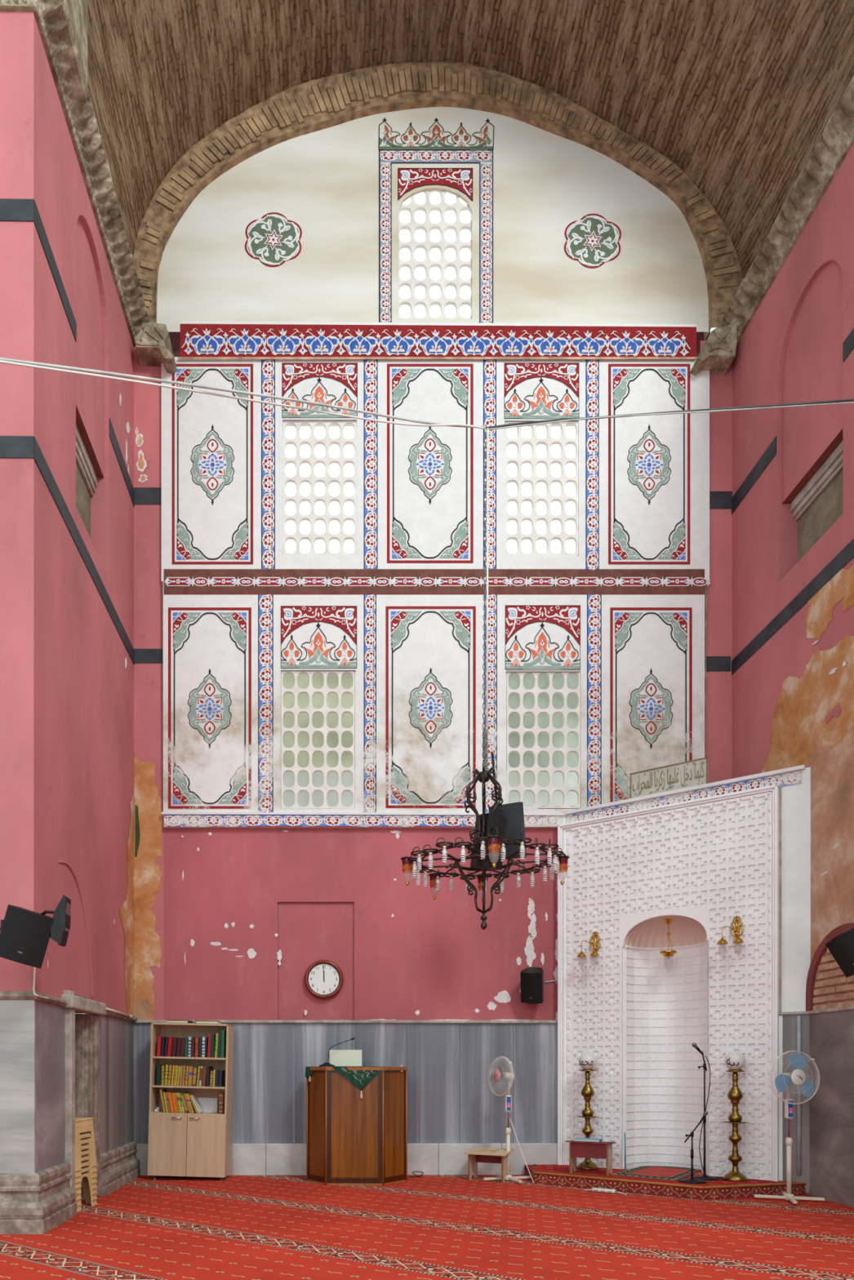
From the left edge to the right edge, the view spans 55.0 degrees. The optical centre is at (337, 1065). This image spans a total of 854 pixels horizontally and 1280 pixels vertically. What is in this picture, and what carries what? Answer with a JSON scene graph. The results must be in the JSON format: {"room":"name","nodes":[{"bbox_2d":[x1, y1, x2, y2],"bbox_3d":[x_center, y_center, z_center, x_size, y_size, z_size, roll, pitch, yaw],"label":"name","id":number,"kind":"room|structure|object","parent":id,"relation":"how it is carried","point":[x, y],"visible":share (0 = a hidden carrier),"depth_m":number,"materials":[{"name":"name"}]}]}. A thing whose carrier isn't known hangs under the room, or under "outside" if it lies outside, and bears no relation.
{"room":"mosque","nodes":[
{"label":"mosque","id":0,"kind":"room"},
{"bbox_2d":[0,11,137,1173],"bbox_3d":[-5.224,-3.905,7.967,5.748,9.690,3.344,0,0,-1],"label":"wall","id":1,"kind":"structure","parent":0,"point":[67,492],"depth_m":6.94,"materials":[{"name":"pink paint"}]},
{"bbox_2d":[0,904,54,968],"bbox_3d":[-2.340,-0.954,6.031,0.532,0.472,0.340,0,0,10],"label":"loudspeaker","id":2,"kind":"object","parent":1,"relation":"attached to","point":[24,934],"visible":0.98,"depth_m":5.91,"materials":[{"name":"black plastic"}]},
{"bbox_2d":[40,894,71,946],"bbox_3d":[-2.101,-1.072,6.021,0.219,0.366,0.120,0,0,-1],"label":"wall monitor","id":3,"kind":"object","parent":2,"relation":"attached to","point":[60,927],"visible":0.94,"depth_m":5.98,"materials":[{"name":"black plastic"}]},
{"bbox_2d":[32,966,48,999],"bbox_3d":[-2.355,-0.668,6.545,0.068,0.269,0.556,0,0,-1],"label":"cable conduit","id":4,"kind":"object","parent":1,"relation":"on","point":[34,968],"visible":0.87,"depth_m":6.36,"materials":[{"name":"white plastic"}]},
{"bbox_2d":[54,0,87,103],"bbox_3d":[-5.184,-8.950,6.650,5.990,0.950,1.000,0,0,-1],"label":"trim","id":5,"kind":"structure","parent":1,"relation":"attached to","point":[77,9],"depth_m":6.91,"materials":[{"name":"stone"}]},
{"bbox_2d":[0,0,150,346],"bbox_3d":[-5.140,-8.533,7.884,5.916,0.587,3.511,0,0,-1],"label":"trim","id":6,"kind":"structure","parent":1,"relation":"attached to","point":[81,119],"depth_m":7.65,"materials":[{"name":"stone"}]},
{"bbox_2d":[62,990,106,1200],"bbox_3d":[-2.678,0.320,7.589,0.745,1.960,1.080,0,0,-1],"label":"door frame","id":7,"kind":"structure","parent":1,"relation":"in","point":[82,1030],"depth_m":7.80,"materials":[{"name":"stone"}]},
{"bbox_2d":[106,1007,132,1017],"bbox_3d":[-2.353,-0.577,8.618,0.050,0.057,1.305,0,0,-1],"label":"lamp","id":8,"kind":"object","parent":1,"relation":"on","point":[107,1008],"visible":0.7,"depth_m":8.71,"materials":[{"name":"beige plastic"}]},
{"bbox_2d":[0,1172,853,1279],"bbox_3d":[-0.061,1.300,5.100,16.000,0.001,10.200,0,0,-1],"label":"floor","id":9,"kind":"structure","parent":0,"point":[265,1227],"depth_m":6.19,"materials":[{"name":"carpet"}]},
{"bbox_2d":[76,1170,97,1212],"bbox_3d":[-2.499,1.074,7.441,0.440,0.452,0.440,0,0,8],"label":"plastic stool","id":10,"kind":"object","parent":9,"relation":"on","point":[85,1178],"visible":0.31,"depth_m":7.62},
{"bbox_2d":[75,1164,97,1206],"bbox_3d":[-2.499,1.022,7.441,0.440,0.452,0.440,0,0,8],"label":"plastic stool","id":11,"kind":"object","parent":10,"relation":"on","point":[84,1167],"visible":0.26,"depth_m":7.44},
{"bbox_2d":[75,1159,97,1200],"bbox_3d":[-2.499,0.970,7.441,0.440,0.452,0.440,0,0,8],"label":"plastic stool","id":12,"kind":"object","parent":11,"relation":"on","point":[84,1162],"visible":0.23,"depth_m":7.44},
{"bbox_2d":[75,1153,97,1195],"bbox_3d":[-2.499,0.918,7.441,0.440,0.452,0.440,0,0,8],"label":"plastic stool","id":13,"kind":"object","parent":12,"relation":"on","point":[85,1156],"visible":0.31,"depth_m":7.44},
{"bbox_2d":[75,1147,97,1189],"bbox_3d":[-2.499,0.866,7.441,0.440,0.452,0.440,0,0,8],"label":"plastic stool","id":14,"kind":"object","parent":13,"relation":"on","point":[77,1185],"visible":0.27,"depth_m":7.43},
{"bbox_2d":[75,1142,97,1182],"bbox_3d":[-2.499,0.814,7.441,0.440,0.452,0.440,0,0,8],"label":"plastic stool","id":15,"kind":"object","parent":14,"relation":"on","point":[77,1180],"visible":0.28,"depth_m":7.44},
{"bbox_2d":[75,1123,97,1177],"bbox_3d":[-2.499,0.762,7.441,0.440,0.452,0.440,0,0,8],"label":"plastic stool","id":16,"kind":"object","parent":15,"relation":"on","point":[84,1140],"visible":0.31,"depth_m":7.43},
{"bbox_2d":[75,1117,97,1171],"bbox_3d":[-2.499,0.710,7.441,0.440,0.452,0.440,0,0,8],"label":"plastic stool","id":17,"kind":"object","parent":16,"relation":"on","point":[81,1132],"visible":0.32,"depth_m":7.41,"materials":[{"name":"plastic"}]},
{"bbox_2d":[147,1022,233,1180],"bbox_3d":[-1.685,0.415,9.339,0.885,1.790,0.386,1,0,3],"label":"bookcase","id":18,"kind":"object","parent":9,"relation":"on","point":[193,1144],"visible":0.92,"depth_m":9.19,"materials":[{"name":"beige laminate"}]},
{"bbox_2d":[156,1035,162,1056],"bbox_3d":[-2.029,-0.221,9.354,0.050,0.233,0.200,0,0,3],"label":"book","id":19,"kind":"object","parent":18,"relation":"on","point":[159,1037],"visible":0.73,"depth_m":9.25,"materials":[{"name":"paper"}]},
{"bbox_2d":[156,1064,165,1085],"bbox_3d":[-2.033,0.107,9.354,0.045,0.236,0.200,1,0,3],"label":"book","id":20,"kind":"object","parent":18,"relation":"on","point":[158,1066],"visible":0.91,"depth_m":9.25,"materials":[{"name":"paper"}]},
{"bbox_2d":[160,1088,166,1112],"bbox_3d":[-1.987,0.401,9.351,0.072,0.266,0.201,0,0,3],"label":"book","id":21,"kind":"object","parent":18,"relation":"on","point":[162,1091],"visible":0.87,"depth_m":9.25,"materials":[{"name":"paper"}]},
{"bbox_2d":[160,1036,165,1056],"bbox_3d":[-1.988,-0.217,9.362,0.047,0.226,0.200,0,0,3],"label":"book","id":22,"kind":"object","parent":18,"relation":"on","point":[163,1038],"visible":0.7,"depth_m":9.26,"materials":[{"name":"paper"}]},
{"bbox_2d":[161,1065,165,1085],"bbox_3d":[-1.989,0.112,9.361,0.028,0.228,0.201,1,0,3],"label":"book","id":23,"kind":"object","parent":18,"relation":"on","point":[163,1067],"visible":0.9,"depth_m":9.26,"materials":[{"name":"paper"}]},
{"bbox_2d":[164,1064,173,1085],"bbox_3d":[-1.947,0.107,9.369,0.044,0.240,0.201,0,0,3],"label":"book","id":24,"kind":"object","parent":18,"relation":"on","point":[166,1065],"visible":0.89,"depth_m":9.27,"materials":[{"name":"paper"}]},
{"bbox_2d":[167,1065,173,1085],"bbox_3d":[-1.906,0.111,9.347,0.054,0.236,0.201,0,0,3],"label":"book","id":25,"kind":"object","parent":18,"relation":"on","point":[171,1067],"visible":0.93,"depth_m":9.25,"materials":[{"name":"paper"}]},
{"bbox_2d":[167,1036,174,1057],"bbox_3d":[-1.904,-0.215,9.348,0.063,0.228,0.200,0,0,3],"label":"book","id":26,"kind":"object","parent":18,"relation":"on","point":[171,1038],"visible":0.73,"depth_m":9.25,"materials":[{"name":"paper"}]},
{"bbox_2d":[167,1091,175,1112],"bbox_3d":[-1.891,0.419,9.347,0.079,0.234,0.201,0,0,3],"label":"book","id":27,"kind":"object","parent":18,"relation":"on","point":[170,1096],"visible":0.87,"depth_m":9.25,"materials":[{"name":"paper"}]},
{"bbox_2d":[171,1037,177,1057],"bbox_3d":[-1.854,-0.212,9.355,0.065,0.223,0.200,0,0,3],"label":"book","id":28,"kind":"object","parent":18,"relation":"on","point":[175,1039],"visible":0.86,"depth_m":9.26,"materials":[{"name":"paper"}]},
{"bbox_2d":[171,1092,177,1112],"bbox_3d":[-1.852,0.421,9.355,0.074,0.231,0.200,0,0,3],"label":"book","id":29,"kind":"object","parent":18,"relation":"on","point":[173,1093],"visible":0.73,"depth_m":9.26,"materials":[{"name":"paper"}]},
{"bbox_2d":[176,1037,182,1057],"bbox_3d":[-1.804,-0.210,9.363,0.063,0.221,0.200,0,0,3],"label":"book","id":30,"kind":"object","parent":18,"relation":"on","point":[179,1042],"visible":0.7,"depth_m":9.26,"materials":[{"name":"paper"}]},
{"bbox_2d":[166,1019,192,1023],"bbox_3d":[-1.817,-0.502,9.359,0.250,0.035,0.240,1,0,3],"label":"book","id":31,"kind":"object","parent":18,"relation":"on","point":[168,1020],"visible":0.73,"depth_m":9.25,"materials":[{"name":"paper"}]},
{"bbox_2d":[180,1037,186,1057],"bbox_3d":[-1.755,-0.208,9.341,0.065,0.219,0.200,0,0,3],"label":"book","id":32,"kind":"object","parent":18,"relation":"on","point":[183,1040],"visible":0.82,"depth_m":9.24,"materials":[{"name":"paper"}]},
{"bbox_2d":[181,1091,189,1112],"bbox_3d":[-1.735,0.421,9.359,0.104,0.236,0.201,0,0,3],"label":"book","id":33,"kind":"object","parent":18,"relation":"on","point":[185,1106],"visible":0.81,"depth_m":9.26,"materials":[{"name":"paper"}]},
{"bbox_2d":[184,1037,188,1057],"bbox_3d":[-1.717,-0.209,9.349,0.032,0.222,0.200,1,0,3],"label":"book","id":34,"kind":"object","parent":18,"relation":"on","point":[186,1049],"visible":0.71,"depth_m":9.25,"materials":[{"name":"paper"}]},
{"bbox_2d":[187,1066,193,1086],"bbox_3d":[-1.671,0.119,9.356,0.062,0.230,0.201,0,0,3],"label":"book","id":35,"kind":"object","parent":18,"relation":"on","point":[191,1068],"visible":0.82,"depth_m":9.26,"materials":[{"name":"paper"}]},
{"bbox_2d":[191,1037,195,1057],"bbox_3d":[-1.641,-0.207,9.335,0.036,0.222,0.200,1,0,3],"label":"book","id":36,"kind":"object","parent":18,"relation":"on","point":[193,1039],"visible":0.71,"depth_m":9.24,"materials":[{"name":"paper"}]},
{"bbox_2d":[191,1066,198,1086],"bbox_3d":[-1.619,0.119,9.333,0.062,0.232,0.201,0,0,3],"label":"book","id":37,"kind":"object","parent":18,"relation":"on","point":[195,1068],"visible":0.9,"depth_m":9.23,"materials":[{"name":"paper"}]},
{"bbox_2d":[191,1094,203,1113],"bbox_3d":[-1.616,0.439,9.344,0.112,0.208,0.200,0,0,3],"label":"book","id":38,"kind":"object","parent":18,"relation":"on","point":[195,1100],"visible":1,"depth_m":9.31,"materials":[{"name":"paper"}]},
{"bbox_2d":[195,1037,199,1057],"bbox_3d":[-1.598,-0.209,9.342,0.037,0.228,0.201,1,0,3],"label":"book","id":39,"kind":"object","parent":18,"relation":"on","point":[197,1039],"visible":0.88,"depth_m":9.24,"materials":[{"name":"paper"}]},
{"bbox_2d":[199,1037,202,1057],"bbox_3d":[-1.556,-0.208,9.351,0.034,0.228,0.200,1,0,3],"label":"book","id":40,"kind":"object","parent":18,"relation":"on","point":[200,1038],"visible":0.59,"depth_m":9.25,"materials":[{"name":"paper"}]},
{"bbox_2d":[201,1036,208,1057],"bbox_3d":[-1.518,-0.211,9.328,0.031,0.236,0.201,1,0,3],"label":"book","id":41,"kind":"object","parent":18,"relation":"on","point":[203,1052],"visible":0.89,"depth_m":9.23,"materials":[{"name":"paper"}]},
{"bbox_2d":[200,1066,210,1086],"bbox_3d":[-1.513,0.120,9.329,0.064,0.234,0.200,0,0,3],"label":"book","id":42,"kind":"object","parent":18,"relation":"on","point":[204,1068],"visible":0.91,"depth_m":9.23,"materials":[{"name":"paper"}]},
{"bbox_2d":[196,1097,217,1112],"bbox_3d":[-1.563,0.458,9.460,0.330,0.170,0.012,1,0,3],"label":"folder","id":43,"kind":"object","parent":18,"relation":"on","point":[208,1104],"visible":0.71,"depth_m":9.45,"materials":[{"name":"paper"}]},
{"bbox_2d":[195,1020,221,1023],"bbox_3d":[-1.482,-0.494,9.342,0.250,0.036,0.240,1,0,3],"label":"book","id":44,"kind":"object","parent":18,"relation":"on","point":[197,1021],"visible":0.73,"depth_m":9.23,"materials":[{"name":"paper"}]},
{"bbox_2d":[206,1066,213,1086],"bbox_3d":[-1.470,0.124,9.336,0.032,0.228,0.200,1,0,3],"label":"book","id":45,"kind":"object","parent":18,"relation":"on","point":[208,1068],"visible":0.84,"depth_m":9.24,"materials":[{"name":"paper"}]},
{"bbox_2d":[207,1033,213,1057],"bbox_3d":[-1.451,-0.228,9.346,0.054,0.274,0.200,0,0,3],"label":"book","id":46,"kind":"object","parent":18,"relation":"on","point":[209,1034],"visible":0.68,"depth_m":9.24,"materials":[{"name":"paper"}]},
{"bbox_2d":[210,1034,215,1057],"bbox_3d":[-1.414,-0.224,9.324,0.037,0.267,0.200,1,0,3],"label":"book","id":47,"kind":"object","parent":18,"relation":"on","point":[213,1036],"visible":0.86,"depth_m":9.22,"materials":[{"name":"paper"}]},
{"bbox_2d":[214,1033,218,1057],"bbox_3d":[-1.371,-0.228,9.331,0.046,0.277,0.201,0,0,3],"label":"book","id":48,"kind":"object","parent":18,"relation":"on","point":[216,1034],"visible":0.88,"depth_m":9.23,"materials":[{"name":"green paper"}]},
{"bbox_2d":[217,1033,221,1057],"bbox_3d":[-1.337,-0.228,9.340,0.035,0.278,0.200,1,0,3],"label":"book","id":49,"kind":"object","parent":18,"relation":"on","point":[220,1034],"visible":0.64,"depth_m":9.24,"materials":[{"name":"paper"}]},
{"bbox_2d":[218,1092,223,1114],"bbox_3d":[-1.320,0.430,9.323,0.051,0.238,0.201,1,0,3],"label":"book","id":50,"kind":"object","parent":18,"relation":"on","point":[220,1095],"visible":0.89,"depth_m":9.22,"materials":[{"name":"paper"}]},
{"bbox_2d":[218,1070,225,1086],"bbox_3d":[-1.328,0.148,9.339,0.034,0.187,0.200,1,0,3],"label":"book","id":51,"kind":"object","parent":18,"relation":"on","point":[221,1073],"visible":0.95,"depth_m":9.25,"materials":[{"name":"paper"}]},
{"bbox_2d":[221,1030,226,1057],"bbox_3d":[-1.298,-0.247,9.318,0.036,0.317,0.200,1,0,3],"label":"book","id":52,"kind":"object","parent":18,"relation":"on","point":[223,1032],"visible":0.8,"depth_m":9.22,"materials":[{"name":"paper"}]},
{"bbox_2d":[306,1066,407,1185],"bbox_3d":[0.215,0.657,9.155,1.134,1.285,0.696,0,0,-1],"label":"lectern","id":53,"kind":"object","parent":9,"relation":"on","point":[351,1140],"visible":0.99,"depth_m":8.85,"materials":[{"name":"brown wood"}]},
{"bbox_2d":[305,1064,403,1098],"bbox_3d":[0.183,0.171,9.037,1.096,0.372,0.458,0,0,-1],"label":"tablecloth","id":54,"kind":"object","parent":53,"relation":"on","point":[360,1078],"visible":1,"depth_m":8.82,"materials":[{"name":"green fabric"}]},
{"bbox_2d":[319,1037,354,1066],"bbox_3d":[-0.010,-0.152,9.050,0.399,0.325,0.126,0,0,-1],"label":"gooseneck microphone","id":55,"kind":"object","parent":54,"relation":"on","point":[353,1038],"visible":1,"depth_m":9.04,"materials":[{"name":"black plastic"}]},
{"bbox_2d":[329,1049,361,1066],"bbox_3d":[0.091,-0.084,9.200,0.366,0.188,0.124,0,0,-1],"label":"board","id":56,"kind":"object","parent":54,"relation":"on","point":[337,1057],"visible":0.8,"depth_m":9.14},
{"bbox_2d":[464,1146,513,1182],"bbox_3d":[1.721,1.125,9.221,0.470,0.350,0.349,0,0,28],"label":"bench","id":57,"kind":"object","parent":9,"relation":"on","point":[476,1154],"visible":0.98,"depth_m":9.23,"materials":[{"name":"wood"}]},
{"bbox_2d":[483,1056,529,1182],"bbox_3d":[1.915,0.594,9.193,0.478,1.401,0.446,0,0,30],"label":"pedestal fan","id":58,"kind":"object","parent":9,"relation":"on","point":[507,1077],"visible":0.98,"depth_m":9.16,"materials":[{"name":"beige plastic"}]},
{"bbox_2d":[582,1186,626,1195],"bbox_3d":[2.733,1.273,8.316,0.464,0.051,0.075,0,0,37],"label":"power strip","id":59,"kind":"object","parent":9,"relation":"on","point":[596,1188],"visible":1,"depth_m":8.30,"materials":[{"name":"white plastic"}]},
{"bbox_2d":[524,1164,807,1199],"bbox_3d":[3.280,1.232,8.632,2.894,0.135,0.974,0,0,36],"label":"platform","id":60,"kind":"object","parent":9,"relation":"on","point":[553,1175],"visible":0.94,"depth_m":8.23,"materials":[{"name":"carpet"}]},
{"bbox_2d":[576,1053,598,1169],"bbox_3d":[2.852,0.515,9.268,0.240,1.320,0.240,0,0,-1],"label":"brass candlestick","id":61,"kind":"object","parent":60,"relation":"on","point":[587,1061],"visible":0.95,"depth_m":9.22,"materials":[{"name":"gold"}]},
{"bbox_2d":[565,1140,616,1176],"bbox_3d":[2.767,0.996,8.873,0.470,0.359,0.360,0,0,28],"label":"bench","id":62,"kind":"object","parent":60,"relation":"on","point":[602,1149],"visible":0.99,"depth_m":8.76,"materials":[{"name":"wood"}]},
{"bbox_2d":[573,1137,602,1142],"bbox_3d":[2.742,0.810,8.886,0.272,0.024,0.180,0,0,28],"label":"book","id":63,"kind":"object","parent":62,"relation":"on","point":[592,1140],"visible":1,"depth_m":8.82,"materials":[{"name":"paper"}]},
{"bbox_2d":[608,1165,701,1182],"bbox_3d":[3.555,1.168,8.915,0.702,0.012,1.269,0,0,41],"label":"rug","id":64,"kind":"object","parent":60,"relation":"on","point":[673,1174],"visible":0.88,"depth_m":8.79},
{"bbox_2d":[678,1123,706,1183],"bbox_3d":[3.579,0.873,8.205,0.260,0.604,0.260,0,0,-1],"label":"microphone stand","id":65,"kind":"object","parent":60,"relation":"on","point":[691,1180],"visible":1,"depth_m":8.19,"materials":[{"name":"black metal"}]},
{"bbox_2d":[693,1051,718,1180],"bbox_3d":[3.809,0.514,8.435,0.260,1.322,0.260,0,0,-1],"label":"microphone stand","id":66,"kind":"object","parent":60,"relation":"on","point":[703,1177],"visible":0.89,"depth_m":8.42,"materials":[{"name":"black metal"}]},
{"bbox_2d":[698,1055,724,1180],"bbox_3d":[3.900,0.531,8.366,0.304,1.275,0.176,0,0,-19],"label":"microphone cable","id":67,"kind":"object","parent":66,"relation":"hanging from","point":[722,1178],"visible":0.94,"depth_m":8.39,"materials":[{"name":"black plastic"}]},
{"bbox_2d":[722,1051,747,1182],"bbox_3d":[4.081,0.515,8.342,0.240,1.320,0.240,0,0,-1],"label":"brass candlestick","id":68,"kind":"object","parent":60,"relation":"on","point":[735,1061],"visible":1,"depth_m":8.30,"materials":[{"name":"gold"}]},
{"bbox_2d":[725,1069,744,1072],"bbox_3d":[4.081,0.055,8.342,0.180,0.032,0.180,0,0,-1],"label":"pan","id":69,"kind":"object","parent":68,"relation":"on","point":[729,1070],"depth_m":8.28,"materials":[{"name":"gold metal"}]},
{"bbox_2d":[754,1050,824,1204],"bbox_3d":[4.306,0.576,7.805,0.532,1.439,0.446,0,0,-26],"label":"pedestal fan","id":70,"kind":"object","parent":9,"relation":"on","point":[797,1062],"visible":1,"depth_m":7.71,"materials":[{"name":"beige plastic"}]},
{"bbox_2d":[133,106,732,1143],"bbox_3d":[1.140,-5.295,9.799,7.267,12.439,0.330,0,0,-1],"label":"wall","id":71,"kind":"structure","parent":0,"point":[237,893],"depth_m":9.69,"materials":[{"name":"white paint"}]},
{"bbox_2d":[134,322,177,373],"bbox_3d":[-2.124,-8.402,9.557,0.448,0.418,0.316,0,0,-1],"label":"trim","id":72,"kind":"structure","parent":71,"relation":"attached to","point":[153,347],"depth_m":9.42,"materials":[{"name":"stone"}]},
{"bbox_2d":[0,1141,557,1234],"bbox_3d":[-2.578,1.070,7.976,11.034,0.460,3.429,0,0,-1],"label":"baseboard","id":73,"kind":"structure","parent":71,"relation":"attached to","point":[429,1158],"depth_m":9.59,"materials":[{"name":"white stone"}]},
{"bbox_2d":[281,671,354,808],"bbox_3d":[-0.235,-3.899,9.700,0.876,1.676,0.075,0,0,-1],"label":"window","id":74,"kind":"structure","parent":71,"relation":"in","point":[295,691],"depth_m":9.66,"materials":[{"name":"paint"}]},
{"bbox_2d":[283,421,355,555],"bbox_3d":[-0.213,-6.899,9.701,0.876,1.658,0.075,0,0,-1],"label":"window","id":75,"kind":"structure","parent":71,"relation":"in","point":[341,441],"depth_m":9.66,"materials":[{"name":"paint"}]},
{"bbox_2d":[304,960,343,999],"bbox_3d":[-0.164,-1.029,9.673,0.466,0.466,0.042,0,0,-1],"label":"wall clock","id":76,"kind":"object","parent":71,"relation":"attached to","point":[323,979],"visible":1,"depth_m":9.68,"materials":[{"name":"plastic"}]},
{"bbox_2d":[399,190,471,318],"bbox_3d":[1.182,-9.806,9.802,0.924,1.684,0.075,0,0,-1],"label":"window","id":77,"kind":"structure","parent":71,"relation":"in","point":[412,245],"depth_m":9.77,"materials":[{"name":"paint"}]},
{"bbox_2d":[133,62,742,340],"bbox_3d":[1.206,-10.374,9.748,7.413,3.266,0.214,0,0,-1],"label":"arch","id":78,"kind":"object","parent":71,"relation":"attached to","point":[320,104],"depth_m":9.66,"materials":[{"name":"brick"}]},
{"bbox_2d":[168,320,710,359],"bbox_3d":[1.216,-8.687,9.710,6.720,0.688,0.450,0,0,-1],"label":"trim","id":79,"kind":"structure","parent":71,"relation":"attached to","point":[195,340],"depth_m":9.56,"materials":[{"name":"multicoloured paint"}]},
{"bbox_2d":[520,967,543,1004],"bbox_3d":[2.279,-0.941,9.522,0.259,0.439,0.378,0,0,14],"label":"loudspeaker","id":80,"kind":"object","parent":71,"relation":"attached to","point":[531,978],"visible":1,"depth_m":9.43,"materials":[{"name":"black plastic"}]},
{"bbox_2d":[505,421,577,555],"bbox_3d":[2.446,-6.921,9.732,0.898,1.663,0.075,0,0,-1],"label":"window","id":81,"kind":"structure","parent":71,"relation":"in","point":[534,441],"depth_m":9.70,"materials":[{"name":"paint"}]},
{"bbox_2d":[506,671,580,808],"bbox_3d":[2.469,-3.908,9.732,0.899,1.674,0.075,0,0,-1],"label":"window","id":82,"kind":"structure","parent":71,"relation":"in","point":[521,691],"depth_m":9.70,"materials":[{"name":"paint"}]},
{"bbox_2d":[689,323,737,375],"bbox_3d":[4.435,-8.460,9.635,0.463,0.450,0.316,0,0,-1],"label":"trim","id":83,"kind":"structure","parent":71,"relation":"attached to","point":[717,353],"depth_m":9.49,"materials":[{"name":"stone"}]},
{"bbox_2d":[87,0,853,279],"bbox_3d":[1.220,-10.250,7.865,7.354,3.417,3.700,0,0,-1],"label":"ceiling","id":84,"kind":"structure","parent":0,"point":[739,95],"depth_m":9.01,"materials":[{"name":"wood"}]},
{"bbox_2d":[400,766,568,929],"bbox_3d":[1.354,-1.998,7.519,1.447,1.475,1.451,0,0,30],"label":"chandelier","id":85,"kind":"object","parent":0,"point":[558,861],"visible":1,"depth_m":7.45,"materials":[{"name":"metal"}]},
{"bbox_2d":[470,813,507,870],"bbox_3d":[1.415,-2.094,7.622,0.250,0.517,0.337,0,0,-35],"label":"loudspeaker","id":86,"kind":"object","parent":85,"relation":"attached to","point":[500,822],"visible":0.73,"depth_m":7.52,"materials":[{"name":"black plastic"}]},
{"bbox_2d":[484,813,507,868],"bbox_3d":[1.478,-2.074,7.531,0.240,0.461,0.035,0,10,-35],"label":"grille","id":87,"kind":"object","parent":86,"relation":"attached to","point":[500,822],"depth_m":7.50,"materials":[{"name":"fabric"}]},
{"bbox_2d":[488,752,526,859],"bbox_3d":[1.772,-2.652,8.357,0.359,1.090,0.402,0,0,37],"label":"loudspeaker","id":88,"kind":"object","parent":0,"point":[513,811],"visible":0.52,"depth_m":8.20,"materials":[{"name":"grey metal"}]},
{"bbox_2d":[488,803,521,857],"bbox_3d":[1.699,-2.374,8.262,0.326,0.518,0.038,3,16,37],"label":"grille","id":89,"kind":"object","parent":88,"relation":"attached to","point":[511,811],"depth_m":8.19,"materials":[{"name":"metal"}]},
{"bbox_2d":[560,764,810,1193],"bbox_3d":[3.717,-0.860,8.921,2.124,4.320,1.647,0,0,-1],"label":"wall","id":90,"kind":"structure","parent":0,"point":[793,783],"depth_m":8.25,"materials":[{"name":"white paint"}]},
{"bbox_2d":[557,784,778,1181],"bbox_3d":[3.701,-0.830,9.157,2.320,4.050,0.566,0,0,37],"label":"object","id":91,"kind":"object","parent":90,"relation":"attached to","point":[710,861],"visible":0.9,"depth_m":9.16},
{"bbox_2d":[576,931,600,962],"bbox_3d":[2.896,-1.327,9.339,0.258,0.454,0.215,0,0,37],"label":"wall sconce","id":92,"kind":"object","parent":91,"relation":"attached to","point":[594,953],"visible":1,"depth_m":9.35,"materials":[{"name":"gold metal"}]},
{"bbox_2d":[659,918,676,964],"bbox_3d":[3.714,-1.347,9.125,0.176,0.606,0.176,0,0,-1],"label":"pendant lamp","id":93,"kind":"object","parent":91,"relation":"hanging from","point":[668,953],"visible":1,"depth_m":9.10,"materials":[{"name":"gold metal"}]},
{"bbox_2d":[716,915,743,950],"bbox_3d":[4.089,-1.343,8.441,0.258,0.454,0.215,0,0,37],"label":"wall sconce","id":94,"kind":"object","parent":91,"relation":"attached to","point":[737,940],"visible":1,"depth_m":8.45,"materials":[{"name":"gold metal"}]},
{"bbox_2d":[629,756,707,798],"bbox_3d":[3.659,-3.172,9.001,0.821,0.300,0.032,0,0,37],"label":"plaque","id":95,"kind":"object","parent":90,"relation":"on","point":[691,773],"visible":1,"depth_m":8.99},
{"bbox_2d":[731,142,853,1207],"bbox_3d":[4.861,-3.750,6.403,0.270,10.100,6.710,0,0,-1],"label":"wall","id":96,"kind":"structure","parent":0,"point":[793,498],"depth_m":8.17,"materials":[{"name":"pink paint"}]},
{"bbox_2d":[485,401,853,430],"bbox_3d":[3.069,-5.812,7.258,3.436,0.160,0.027,0,0,9],"label":"overhead wire","id":97,"kind":"object","parent":96,"relation":"attached to","point":[847,402],"visible":1,"depth_m":7.26,"materials":[{"name":"metal"}]},
{"bbox_2d":[485,398,853,428],"bbox_3d":[3.071,-5.841,7.270,3.437,0.163,0.035,0,0,9],"label":"overhead wire","id":98,"kind":"object","parent":96,"relation":"attached to","point":[852,399],"visible":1,"depth_m":7.23,"materials":[{"name":"metal"}]},
{"bbox_2d":[481,426,488,771],"bbox_3d":[1.365,-4.304,7.516,0.056,3.208,0.055,0,0,39],"label":"hanging chain","id":99,"kind":"object","parent":98,"relation":"hanging from","point":[485,735],"visible":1,"depth_m":7.51,"materials":[{"name":"grey metal"}]},
{"bbox_2d":[0,357,484,427],"bbox_3d":[-0.664,-5.392,6.649,4.384,1.049,0.257,0,0,-26],"label":"overhead wire","id":100,"kind":"object","parent":99,"relation":"attached to","point":[54,366],"visible":1,"depth_m":6.60,"materials":[{"name":"metal"}]},
{"bbox_2d":[0,360,484,429],"bbox_3d":[-0.679,-5.376,6.675,4.378,1.038,0.323,0,0,-26],"label":"overhead wire","id":101,"kind":"object","parent":99,"relation":"attached to","point":[1,361],"visible":1,"depth_m":6.69,"materials":[{"name":"white plastic"}]},
{"bbox_2d":[717,74,853,344],"bbox_3d":[4.649,-8.663,8.006,0.224,0.327,3.500,0,0,-1],"label":"trim","id":102,"kind":"structure","parent":96,"relation":"attached to","point":[837,138],"depth_m":8.24,"materials":[{"name":"stone"}]},
{"bbox_2d":[825,927,853,977],"bbox_3d":[4.454,-0.968,6.933,0.456,0.430,0.357,0,0,-2],"label":"loudspeaker","id":103,"kind":"object","parent":96,"relation":"attached to","point":[841,947],"visible":1,"depth_m":6.91,"materials":[{"name":"black plastic"}]},
{"label":"outside","id":104,"kind":"structure","parent":0,"visible":0},
{"bbox_2d":[75,673,577,1066],"bbox_3d":[0.968,-3.450,15.313,26.300,9.700,0.900,0,0,-1],"label":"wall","id":105,"kind":"structure","parent":104,"point":[288,679],"depth_m":15.45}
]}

